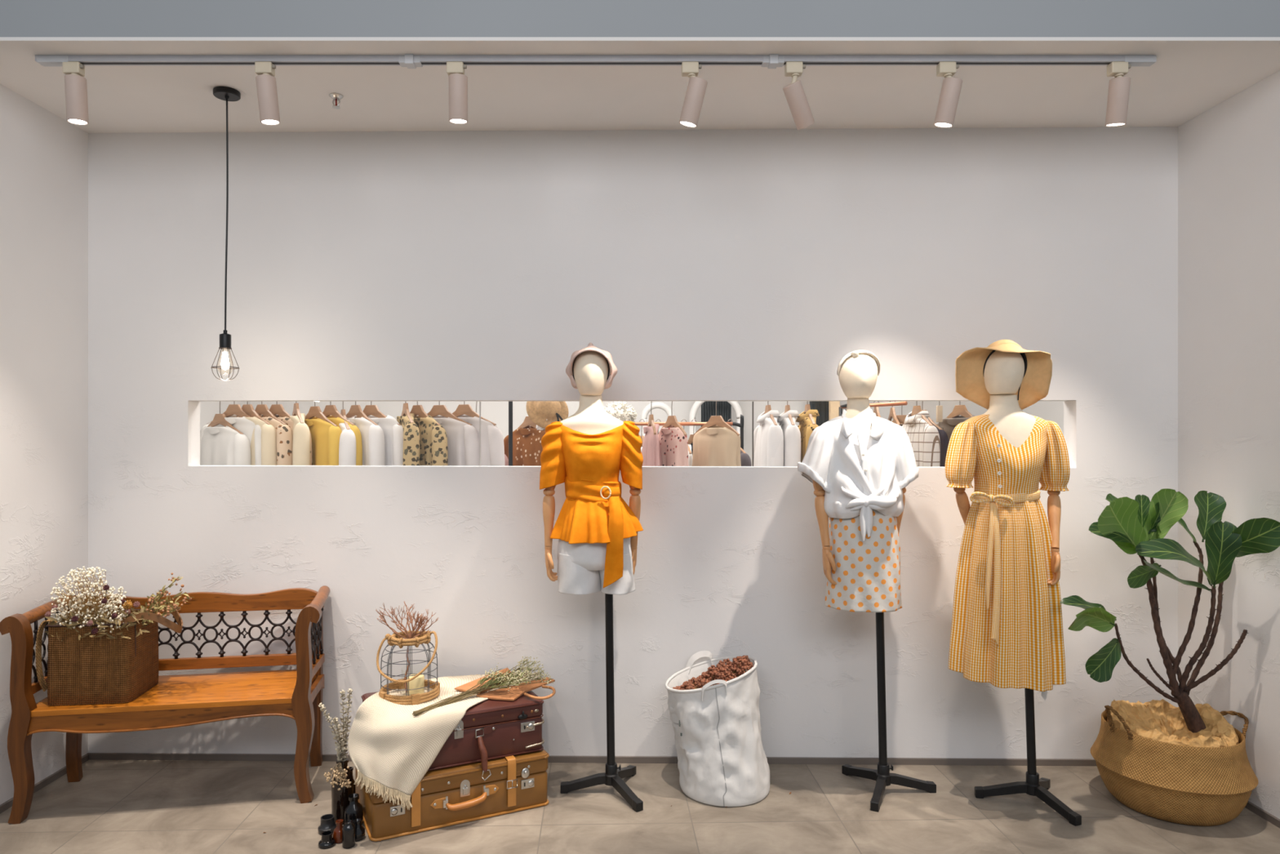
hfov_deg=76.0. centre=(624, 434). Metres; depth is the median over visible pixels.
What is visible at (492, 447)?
blouse
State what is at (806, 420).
shirt
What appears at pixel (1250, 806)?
baseboard
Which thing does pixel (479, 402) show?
window
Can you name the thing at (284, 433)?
blouse
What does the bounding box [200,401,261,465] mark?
blouse
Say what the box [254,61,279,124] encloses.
track spotlight
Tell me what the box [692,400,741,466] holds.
jacket
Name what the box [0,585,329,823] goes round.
wooden bench
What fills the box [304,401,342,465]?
blouse
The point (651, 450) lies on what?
dress
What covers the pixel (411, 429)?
blouse
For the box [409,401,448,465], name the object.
blouse
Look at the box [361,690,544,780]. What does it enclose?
suitcase
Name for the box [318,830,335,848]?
glass bottle
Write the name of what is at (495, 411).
wall
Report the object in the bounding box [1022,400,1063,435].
wall
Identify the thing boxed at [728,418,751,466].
hanging shirt
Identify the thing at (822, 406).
curtain
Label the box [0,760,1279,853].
floor
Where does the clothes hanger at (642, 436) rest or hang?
hanging from the clothes rack at (740, 425)
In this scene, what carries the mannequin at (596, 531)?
on the floor
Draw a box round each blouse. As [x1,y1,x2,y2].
[200,401,251,465]
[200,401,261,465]
[236,401,276,465]
[249,401,293,465]
[262,401,312,465]
[289,401,310,465]
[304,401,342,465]
[317,401,362,465]
[338,401,355,465]
[346,401,385,465]
[351,401,403,465]
[396,401,419,465]
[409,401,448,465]
[427,400,479,466]
[452,400,505,466]
[503,416,545,466]
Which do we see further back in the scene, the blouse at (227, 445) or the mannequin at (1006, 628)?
the blouse at (227, 445)
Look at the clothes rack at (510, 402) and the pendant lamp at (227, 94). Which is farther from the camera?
the clothes rack at (510, 402)
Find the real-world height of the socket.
0.069 m
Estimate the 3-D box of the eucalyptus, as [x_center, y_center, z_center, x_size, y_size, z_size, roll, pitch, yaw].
[-1.059,1.081,3.013,0.123,0.268,0.061,0,0,-35]
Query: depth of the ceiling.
3.07 m
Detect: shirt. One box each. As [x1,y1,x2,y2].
[753,400,783,466]
[777,400,800,466]
[795,400,819,462]
[901,400,940,466]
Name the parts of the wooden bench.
leg, rail, arm rail, leg, seat, rail, rail, leg, leg, rail, arm rail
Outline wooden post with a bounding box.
[828,400,839,420]
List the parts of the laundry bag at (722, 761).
handle, handle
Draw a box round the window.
[479,401,753,466]
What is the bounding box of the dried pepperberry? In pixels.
[324,762,351,790]
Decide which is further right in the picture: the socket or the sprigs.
the socket
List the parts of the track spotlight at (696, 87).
swivel stem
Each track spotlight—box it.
[62,61,88,124]
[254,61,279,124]
[446,61,467,124]
[679,61,707,127]
[782,61,814,129]
[933,61,962,127]
[1105,61,1131,126]
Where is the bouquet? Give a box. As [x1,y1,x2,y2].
[412,656,553,715]
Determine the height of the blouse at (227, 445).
0.740 m
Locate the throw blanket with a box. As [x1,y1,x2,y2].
[347,671,541,809]
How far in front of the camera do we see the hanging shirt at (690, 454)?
4.69 m
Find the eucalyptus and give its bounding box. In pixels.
[318,688,352,761]
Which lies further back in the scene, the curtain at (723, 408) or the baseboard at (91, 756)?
the curtain at (723, 408)
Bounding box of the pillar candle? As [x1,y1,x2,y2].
[407,673,424,694]
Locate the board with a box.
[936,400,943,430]
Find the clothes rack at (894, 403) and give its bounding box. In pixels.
[839,401,907,416]
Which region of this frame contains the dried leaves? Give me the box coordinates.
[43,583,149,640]
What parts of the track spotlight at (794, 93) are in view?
swivel stem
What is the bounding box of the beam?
[0,0,1279,37]
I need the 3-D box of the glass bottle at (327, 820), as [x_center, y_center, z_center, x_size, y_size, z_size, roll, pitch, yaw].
[-1.064,1.394,2.929,0.064,0.052,0.064,0,0,0]
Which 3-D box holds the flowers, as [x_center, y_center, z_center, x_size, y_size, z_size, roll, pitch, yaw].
[-2.069,0.696,3.172,0.410,0.396,0.240,0,0,0]
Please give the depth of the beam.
2.75 m
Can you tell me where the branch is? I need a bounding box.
[375,600,438,693]
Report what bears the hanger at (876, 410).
hanging from the clothes rack at (894, 403)
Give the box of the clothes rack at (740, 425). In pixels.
[634,414,743,449]
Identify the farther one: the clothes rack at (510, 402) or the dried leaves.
the clothes rack at (510, 402)
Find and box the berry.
[672,654,753,689]
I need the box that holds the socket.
[219,329,231,348]
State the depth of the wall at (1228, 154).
3.18 m
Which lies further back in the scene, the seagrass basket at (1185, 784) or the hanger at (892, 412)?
the hanger at (892, 412)
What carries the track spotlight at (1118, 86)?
attached to the track rail
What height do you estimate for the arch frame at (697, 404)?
1.754 m
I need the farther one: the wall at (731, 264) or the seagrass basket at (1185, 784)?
the wall at (731, 264)
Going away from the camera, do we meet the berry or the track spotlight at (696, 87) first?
the track spotlight at (696, 87)
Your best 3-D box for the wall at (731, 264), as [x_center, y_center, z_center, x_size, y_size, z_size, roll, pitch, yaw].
[0.011,0.050,3.600,4.927,2.740,0.100,0,0,1]
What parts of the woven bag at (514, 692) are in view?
panel, panel, bag handle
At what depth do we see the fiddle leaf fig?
3.08 m
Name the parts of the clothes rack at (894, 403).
rail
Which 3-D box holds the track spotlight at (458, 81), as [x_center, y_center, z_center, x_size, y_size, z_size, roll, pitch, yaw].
[-0.587,-1.199,2.875,0.070,0.200,0.080,0,0,0]
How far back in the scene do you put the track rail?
2.85 m
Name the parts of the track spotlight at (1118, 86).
swivel stem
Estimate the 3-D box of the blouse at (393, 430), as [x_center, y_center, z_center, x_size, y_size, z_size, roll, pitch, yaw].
[-1.255,0.126,4.050,0.499,0.697,0.116,0,0,29]
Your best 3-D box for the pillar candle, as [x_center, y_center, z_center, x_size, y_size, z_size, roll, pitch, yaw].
[-0.817,0.972,3.201,0.063,0.072,0.063,0,0,0]
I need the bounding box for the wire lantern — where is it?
[376,630,439,704]
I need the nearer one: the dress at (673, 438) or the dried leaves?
the dried leaves
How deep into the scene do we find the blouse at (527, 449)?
4.32 m
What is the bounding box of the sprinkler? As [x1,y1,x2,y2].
[328,93,343,109]
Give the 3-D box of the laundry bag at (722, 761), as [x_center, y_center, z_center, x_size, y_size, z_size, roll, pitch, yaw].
[0.372,1.169,3.313,0.429,0.502,0.367,0,0,36]
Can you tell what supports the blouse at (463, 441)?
hanging from the clothes rack at (510, 402)
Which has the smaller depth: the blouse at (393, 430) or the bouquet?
the bouquet
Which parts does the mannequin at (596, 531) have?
arm, stand leg, cap crown, hanging sash, stand leg, stand leg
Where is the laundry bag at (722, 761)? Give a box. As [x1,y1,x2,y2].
[665,650,769,806]
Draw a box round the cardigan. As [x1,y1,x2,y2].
[937,400,974,442]
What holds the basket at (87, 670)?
on the wooden bench
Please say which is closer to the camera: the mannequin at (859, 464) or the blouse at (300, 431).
the mannequin at (859, 464)
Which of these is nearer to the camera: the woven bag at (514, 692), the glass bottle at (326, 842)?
the glass bottle at (326, 842)
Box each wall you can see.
[0,84,88,804]
[88,126,1177,759]
[200,401,249,430]
[249,400,987,464]
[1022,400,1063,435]
[1177,70,1279,818]
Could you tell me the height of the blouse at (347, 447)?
0.718 m
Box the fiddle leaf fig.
[1060,488,1279,733]
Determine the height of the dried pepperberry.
0.094 m
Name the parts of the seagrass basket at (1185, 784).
handle, handle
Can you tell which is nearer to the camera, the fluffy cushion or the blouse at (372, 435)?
the blouse at (372, 435)
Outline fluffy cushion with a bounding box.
[604,400,637,422]
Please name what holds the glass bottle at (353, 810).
on the floor
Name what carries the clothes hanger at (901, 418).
hanging from the clothes rack at (894, 403)
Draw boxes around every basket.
[35,604,182,706]
[1090,705,1257,826]
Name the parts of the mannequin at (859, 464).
arm, stand leg, stand leg, stand leg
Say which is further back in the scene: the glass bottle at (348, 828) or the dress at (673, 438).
the dress at (673, 438)
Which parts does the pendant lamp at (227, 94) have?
cord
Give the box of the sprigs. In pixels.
[137,573,195,627]
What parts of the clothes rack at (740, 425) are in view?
rail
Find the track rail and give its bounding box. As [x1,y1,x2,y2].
[35,53,1156,68]
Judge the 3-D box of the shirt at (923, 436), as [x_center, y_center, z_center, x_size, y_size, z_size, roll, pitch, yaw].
[1.443,0.128,4.050,0.122,0.700,0.502,0,0,0]
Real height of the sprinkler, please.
0.048 m
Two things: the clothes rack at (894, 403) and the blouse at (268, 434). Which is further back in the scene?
the clothes rack at (894, 403)
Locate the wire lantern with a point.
(394, 639)
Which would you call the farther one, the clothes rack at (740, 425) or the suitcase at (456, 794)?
the clothes rack at (740, 425)
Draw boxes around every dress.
[641,400,662,466]
[657,400,688,466]
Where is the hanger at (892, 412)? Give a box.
[887,400,900,425]
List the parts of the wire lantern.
rope handle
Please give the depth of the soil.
3.17 m
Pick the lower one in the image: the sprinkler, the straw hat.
the straw hat
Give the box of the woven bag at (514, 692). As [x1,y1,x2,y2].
[454,667,555,700]
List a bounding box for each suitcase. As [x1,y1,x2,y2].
[355,748,549,840]
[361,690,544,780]
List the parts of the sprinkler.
frame and deflector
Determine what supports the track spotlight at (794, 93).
attached to the track rail
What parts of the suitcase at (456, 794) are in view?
lock knob, lock plate, case lid, hasp plate, carry handle, lock plate, lock knob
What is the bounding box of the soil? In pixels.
[1106,698,1239,746]
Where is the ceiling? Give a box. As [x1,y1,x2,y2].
[0,37,1279,133]
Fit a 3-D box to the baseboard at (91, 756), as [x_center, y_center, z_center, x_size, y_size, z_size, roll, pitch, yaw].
[0.011,1.407,3.544,4.726,0.026,0.012,0,0,1]
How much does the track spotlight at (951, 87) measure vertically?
0.214 m
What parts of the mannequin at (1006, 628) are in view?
stand leg, hat crown, stand leg, stand leg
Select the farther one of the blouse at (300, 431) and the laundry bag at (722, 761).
the blouse at (300, 431)
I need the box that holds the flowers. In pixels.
[49,565,128,632]
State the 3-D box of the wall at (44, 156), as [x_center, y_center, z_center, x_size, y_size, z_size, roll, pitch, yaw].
[-2.402,0.050,3.223,0.100,2.740,0.955,0,0,0]
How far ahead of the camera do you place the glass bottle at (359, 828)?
2.87 m
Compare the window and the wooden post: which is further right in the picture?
the wooden post
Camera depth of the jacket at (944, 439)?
3.92 m
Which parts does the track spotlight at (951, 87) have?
swivel stem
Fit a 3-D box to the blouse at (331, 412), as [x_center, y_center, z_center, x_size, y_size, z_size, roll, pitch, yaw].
[-1.456,0.126,4.050,0.499,0.697,0.120,0,0,37]
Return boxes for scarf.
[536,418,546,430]
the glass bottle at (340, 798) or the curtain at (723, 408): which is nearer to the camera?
the glass bottle at (340, 798)
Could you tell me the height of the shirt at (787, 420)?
0.697 m
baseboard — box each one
[0,754,88,813]
[86,752,1096,765]
[1244,800,1279,827]
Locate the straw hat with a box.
[525,400,568,428]
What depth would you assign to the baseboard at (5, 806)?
3.31 m
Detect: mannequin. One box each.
[539,342,643,811]
[797,350,936,811]
[945,339,1081,826]
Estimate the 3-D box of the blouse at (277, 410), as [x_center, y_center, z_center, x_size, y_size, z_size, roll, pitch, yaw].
[-1.724,0.125,4.046,0.499,0.694,0.110,0,0,29]
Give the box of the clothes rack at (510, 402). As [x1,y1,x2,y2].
[508,400,512,466]
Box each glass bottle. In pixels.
[318,813,336,834]
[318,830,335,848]
[331,757,353,824]
[332,818,342,843]
[342,819,355,848]
[344,793,363,824]
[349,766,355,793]
[352,817,364,841]
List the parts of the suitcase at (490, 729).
case lid, hasp plate, hanging handle, lock plate, lock knob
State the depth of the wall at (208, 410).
6.53 m
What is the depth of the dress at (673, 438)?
4.28 m
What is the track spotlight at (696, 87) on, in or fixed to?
attached to the track rail
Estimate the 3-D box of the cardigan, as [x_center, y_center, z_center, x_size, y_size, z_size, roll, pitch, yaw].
[1.655,0.126,4.050,0.122,0.697,0.502,0,0,-14]
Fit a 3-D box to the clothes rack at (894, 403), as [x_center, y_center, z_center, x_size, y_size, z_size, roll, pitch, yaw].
[1.373,0.578,4.880,0.214,1.684,0.675,0,0,-20]
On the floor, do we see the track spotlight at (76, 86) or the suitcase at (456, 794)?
the suitcase at (456, 794)
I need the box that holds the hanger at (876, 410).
[873,400,880,417]
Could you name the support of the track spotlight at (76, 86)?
attached to the track rail
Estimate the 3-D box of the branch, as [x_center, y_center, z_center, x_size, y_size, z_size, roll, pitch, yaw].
[-0.852,0.833,3.210,0.252,0.350,0.107,0,0,10]
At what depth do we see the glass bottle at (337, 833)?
2.85 m
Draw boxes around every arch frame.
[640,401,674,435]
[688,400,742,436]
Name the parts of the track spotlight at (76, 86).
adapter lever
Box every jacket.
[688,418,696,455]
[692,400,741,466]
[921,400,948,466]
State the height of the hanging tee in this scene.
0.829 m
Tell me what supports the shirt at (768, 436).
hanging from the clothes rack
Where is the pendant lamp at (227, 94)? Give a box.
[211,86,240,380]
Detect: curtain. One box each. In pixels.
[701,400,731,426]
[809,400,828,426]
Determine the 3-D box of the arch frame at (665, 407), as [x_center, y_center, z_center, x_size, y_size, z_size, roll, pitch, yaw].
[0.270,0.565,6.800,0.282,1.671,0.056,0,0,0]

